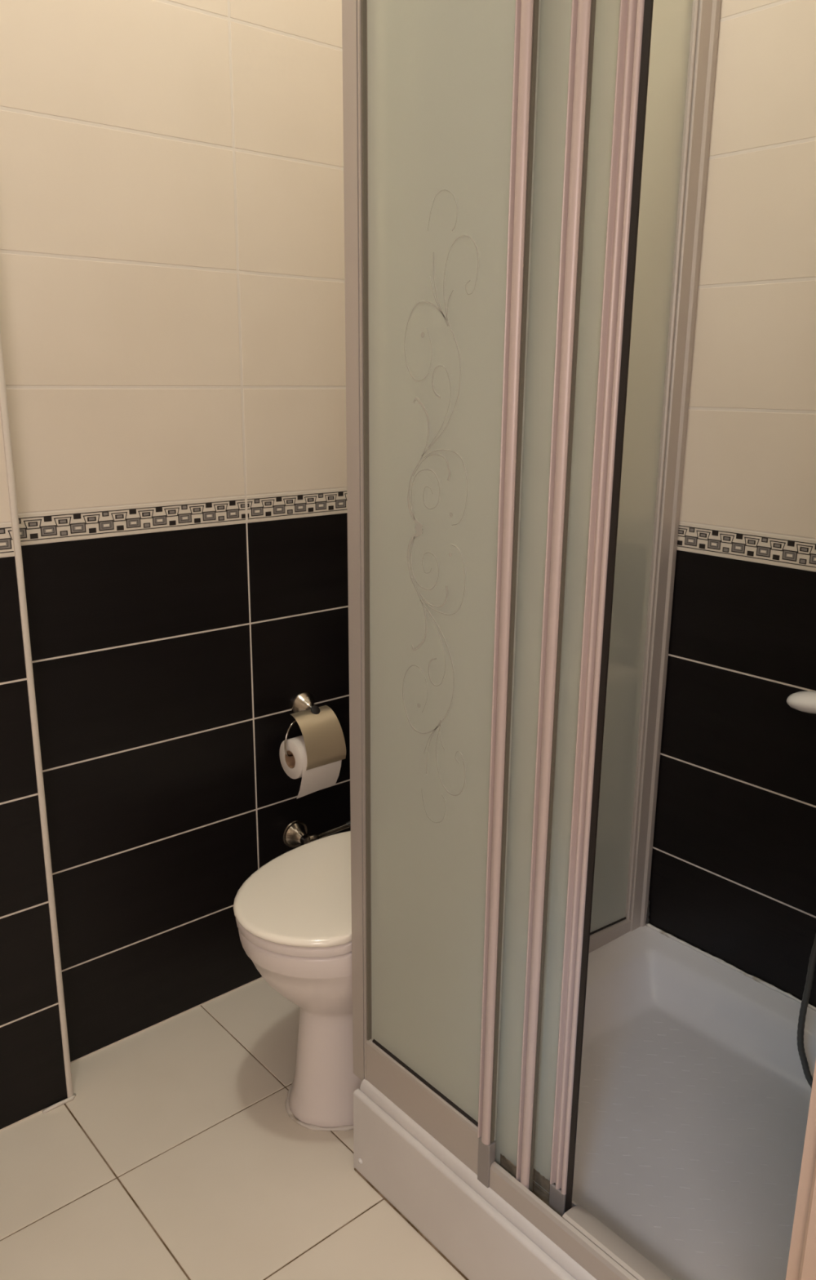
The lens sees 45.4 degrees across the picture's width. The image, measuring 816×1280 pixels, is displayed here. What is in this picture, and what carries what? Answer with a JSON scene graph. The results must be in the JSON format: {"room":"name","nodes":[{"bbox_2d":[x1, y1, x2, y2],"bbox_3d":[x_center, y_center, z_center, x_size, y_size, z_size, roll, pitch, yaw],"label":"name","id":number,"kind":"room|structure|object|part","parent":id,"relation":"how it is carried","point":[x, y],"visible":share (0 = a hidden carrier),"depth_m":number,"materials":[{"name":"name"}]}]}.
{"room":"bathroom","nodes":[
{"label":"bathroom","id":0,"kind":"room"},
{"bbox_2d":[0,408,67,1131],"bbox_3d":[-1.197,-0.428,0.973,1.477,2.850,0.089,-12,19,-39],"label":"wall","id":1,"kind":"structure","parent":0,"point":[33,1079],"depth_m":1.64,"materials":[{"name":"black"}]},
{"bbox_2d":[0,331,73,1097],"bbox_3d":[-0.630,-0.549,1.441,0.014,2.850,0.090,-12,19,-39],"label":"trim","id":2,"kind":"structure","parent":1,"relation":"attached to","point":[3,402],"depth_m":1.58,"materials":[{"name":"beige plastic"}]},
{"bbox_2d":[42,1093,75,1113],"bbox_3d":[-0.631,0.838,1.763,0.063,0.009,0.013,-12,19,-39],"label":"trim","id":3,"kind":"structure","parent":1,"relation":"attached to","point":[71,1098],"depth_m":1.76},
{"bbox_2d":[0,0,351,1063],"bbox_3d":[-0.375,-0.640,1.790,1.165,2.850,0.121,-12,19,-39],"label":"wall","id":4,"kind":"structure","parent":0,"point":[172,282],"depth_m":1.77,"materials":[{"name":"beige"}]},
{"bbox_2d":[284,691,346,770],"bbox_3d":[-0.209,0.184,2.005,0.121,0.123,0.120,-12,19,-39],"label":"toilet paper holder","id":5,"kind":"object","parent":4,"relation":"attached to","point":[321,729],"visible":0.99,"depth_m":1.98,"materials":[{"name":"silver metal"}]},
{"bbox_3d":[-0.207,0.192,2.004,0.121,0.074,0.018,-12,19,-39],"label":"wire arm","id":6,"kind":"part","parent":5,"relation":"part of","materials":[{"name":"silver metal"}]},
{"bbox_2d":[279,735,342,799],"bbox_3d":[-0.201,0.254,2.015,0.100,0.121,0.083,-12,19,-39],"label":"toilet paper roll","id":7,"kind":"object","parent":5,"relation":"hanging from","point":[316,779],"visible":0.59,"depth_m":1.99,"materials":[{"name":"beige paper"}]},
{"bbox_2d":[283,820,351,848],"bbox_3d":[-0.105,0.368,2.129,0.340,0.159,0.095,-3,15,-14],"label":"angle valve","id":8,"kind":"object","parent":4,"relation":"attached to","point":[295,834],"visible":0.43,"depth_m":2.10,"materials":[{"name":"silver metal"}]},
{"bbox_2d":[0,977,466,1279],"bbox_3d":[-0.043,1.145,0.838,2.650,0.100,2.628,-12,19,-39],"label":"floor","id":9,"kind":"structure","parent":0,"point":[177,1153],"depth_m":1.61,"materials":[{"name":"tile"}]},
{"bbox_2d":[233,831,362,1131],"bbox_3d":[0.034,0.442,1.856,0.802,0.738,0.344,-12,19,-39],"label":"toilet","id":10,"kind":"object","parent":9,"relation":"on","point":[293,914],"visible":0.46,"depth_m":1.68,"materials":[{"name":"beige ceramic"}]},
{"bbox_3d":[-0.106,0.425,1.748,0.460,0.017,0.312,-12,19,-39],"label":"lid","id":11,"kind":"part","parent":10,"relation":"part of","materials":[{"name":"white plastic"}]},
{"bbox_3d":[-0.106,0.445,1.751,0.448,0.016,0.310,-12,19,-39],"label":"seat","id":12,"kind":"part","parent":10,"relation":"part of","materials":[{"name":"white plastic"}]},
{"bbox_3d":[-0.084,0.633,1.822,0.505,0.378,0.308,-12,19,-39],"label":"bowl","id":13,"kind":"part","parent":10,"relation":"part of","materials":[{"name":"beige ceramic"}]},
{"bbox_2d":[353,925,815,1279],"bbox_3d":[0.423,0.801,1.551,0.719,0.203,0.750,-12,19,-39],"label":"shower tray","id":14,"kind":"object","parent":9,"relation":"on","point":[695,1091],"visible":0.66,"depth_m":1.54,"materials":[{"name":"plastic"}]},
{"bbox_2d":[342,0,721,1279],"bbox_3d":[0.434,-0.196,1.295,0.702,1.940,0.814,-12,19,-39],"label":"shower enclosure","id":15,"kind":"object","parent":14,"relation":"on","point":[440,96],"visible":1,"depth_m":1.31,"materials":[{"name":"glass"}]},
{"bbox_3d":[-0.066,-0.220,1.371,0.034,1.940,0.043,-12,19,-39],"label":"corner post","id":16,"kind":"part","parent":15,"relation":"part of","materials":[{"name":"silver metal"}]},
{"bbox_3d":[0.027,0.707,1.488,0.020,0.077,0.268,-12,19,-39],"label":"rail","id":17,"kind":"part","parent":15,"relation":"part of","materials":[{"name":"silver metal"}]},
{"bbox_3d":[0.039,-0.193,1.242,0.005,1.804,0.286,-12,19,-39],"label":"glass pane","id":18,"kind":"part","parent":15,"relation":"part of","materials":[{"name":"white"}]},
{"bbox_2d":[494,0,596,1191],"bbox_3d":[0.072,-0.155,1.222,0.019,1.842,0.332,-12,19,-39],"label":"sliding door","id":19,"kind":"structure","parent":15,"relation":"attached to","point":[567,27],"depth_m":1.13,"materials":[{"name":"clear glass"}]},
{"bbox_3d":[0.282,0.800,1.225,0.049,0.042,0.456,-12,19,-39],"label":"floor rail","id":20,"kind":"part","parent":15,"relation":"part of","materials":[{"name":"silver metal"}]},
{"bbox_2d":[533,0,653,1216],"bbox_3d":[0.122,-0.145,1.190,0.018,1.844,0.344,-12,19,-39],"label":"sliding door","id":21,"kind":"structure","parent":15,"relation":"attached to","point":[623,28],"depth_m":1.10,"materials":[{"name":"clear glass"}]},
{"bbox_3d":[0.202,0.632,1.804,0.644,0.059,0.017,-10,18,-35],"label":"rail","id":22,"kind":"part","parent":15,"relation":"part of","materials":[{"name":"silver metal"}]},
{"bbox_3d":[0.327,0.803,1.181,0.039,0.028,0.332,-12,19,-39],"label":"rail","id":23,"kind":"part","parent":15,"relation":"part of","materials":[{"name":"silver metal"}]},
{"bbox_3d":[0.202,-0.272,1.560,0.631,1.834,0.013,-10,18,-34],"label":"glass pane","id":24,"kind":"part","parent":15,"relation":"part of","materials":[{"name":"white"}]},
{"bbox_2d":[648,0,815,1007],"bbox_3d":[0.578,-0.600,1.671,0.121,2.850,1.308,-12,19,-39],"label":"wall","id":25,"kind":"structure","parent":0,"point":[733,875],"depth_m":1.67,"materials":[{"name":"beige"}]},
{"bbox_2d":[645,900,649,924],"bbox_3d":[0.487,0.552,1.978,0.009,0.053,0.008,8,17,26],"label":"trim","id":26,"kind":"structure","parent":25,"relation":"attached to","point":[648,908],"depth_m":1.98,"materials":[{"name":"grey metal"}]},
{"bbox_2d":[646,923,815,1011],"bbox_3d":[0.708,0.648,1.735,0.009,0.010,0.679,-12,19,-39],"label":"trim","id":27,"kind":"structure","parent":25,"relation":"attached to","point":[649,925],"depth_m":1.85,"materials":[{"name":"white plastic"}]},
{"bbox_3d":[0.751,-0.396,0.915,0.865,2.850,0.115,-12,19,-39],"label":"wall partition","id":28,"kind":"structure","parent":0,"visible":0},
{"bbox_2d":[786,1061,815,1279],"bbox_3d":[0.407,0.039,0.729,0.036,2.100,0.123,-12,19,-39],"label":"trim","id":29,"kind":"structure","parent":28,"relation":"attached to","point":[802,1265],"depth_m":0.89,"materials":[{"name":"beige wood"}]},
{"bbox_2d":[786,690,815,1088],"bbox_3d":[0.709,0.410,1.439,0.080,0.683,0.383,-12,19,-39],"label":"shower","id":30,"kind":"object","parent":28,"relation":"attached to","point":[803,701],"visible":0.98,"depth_m":1.51,"materials":[{"name":"white plastic"}]}
]}

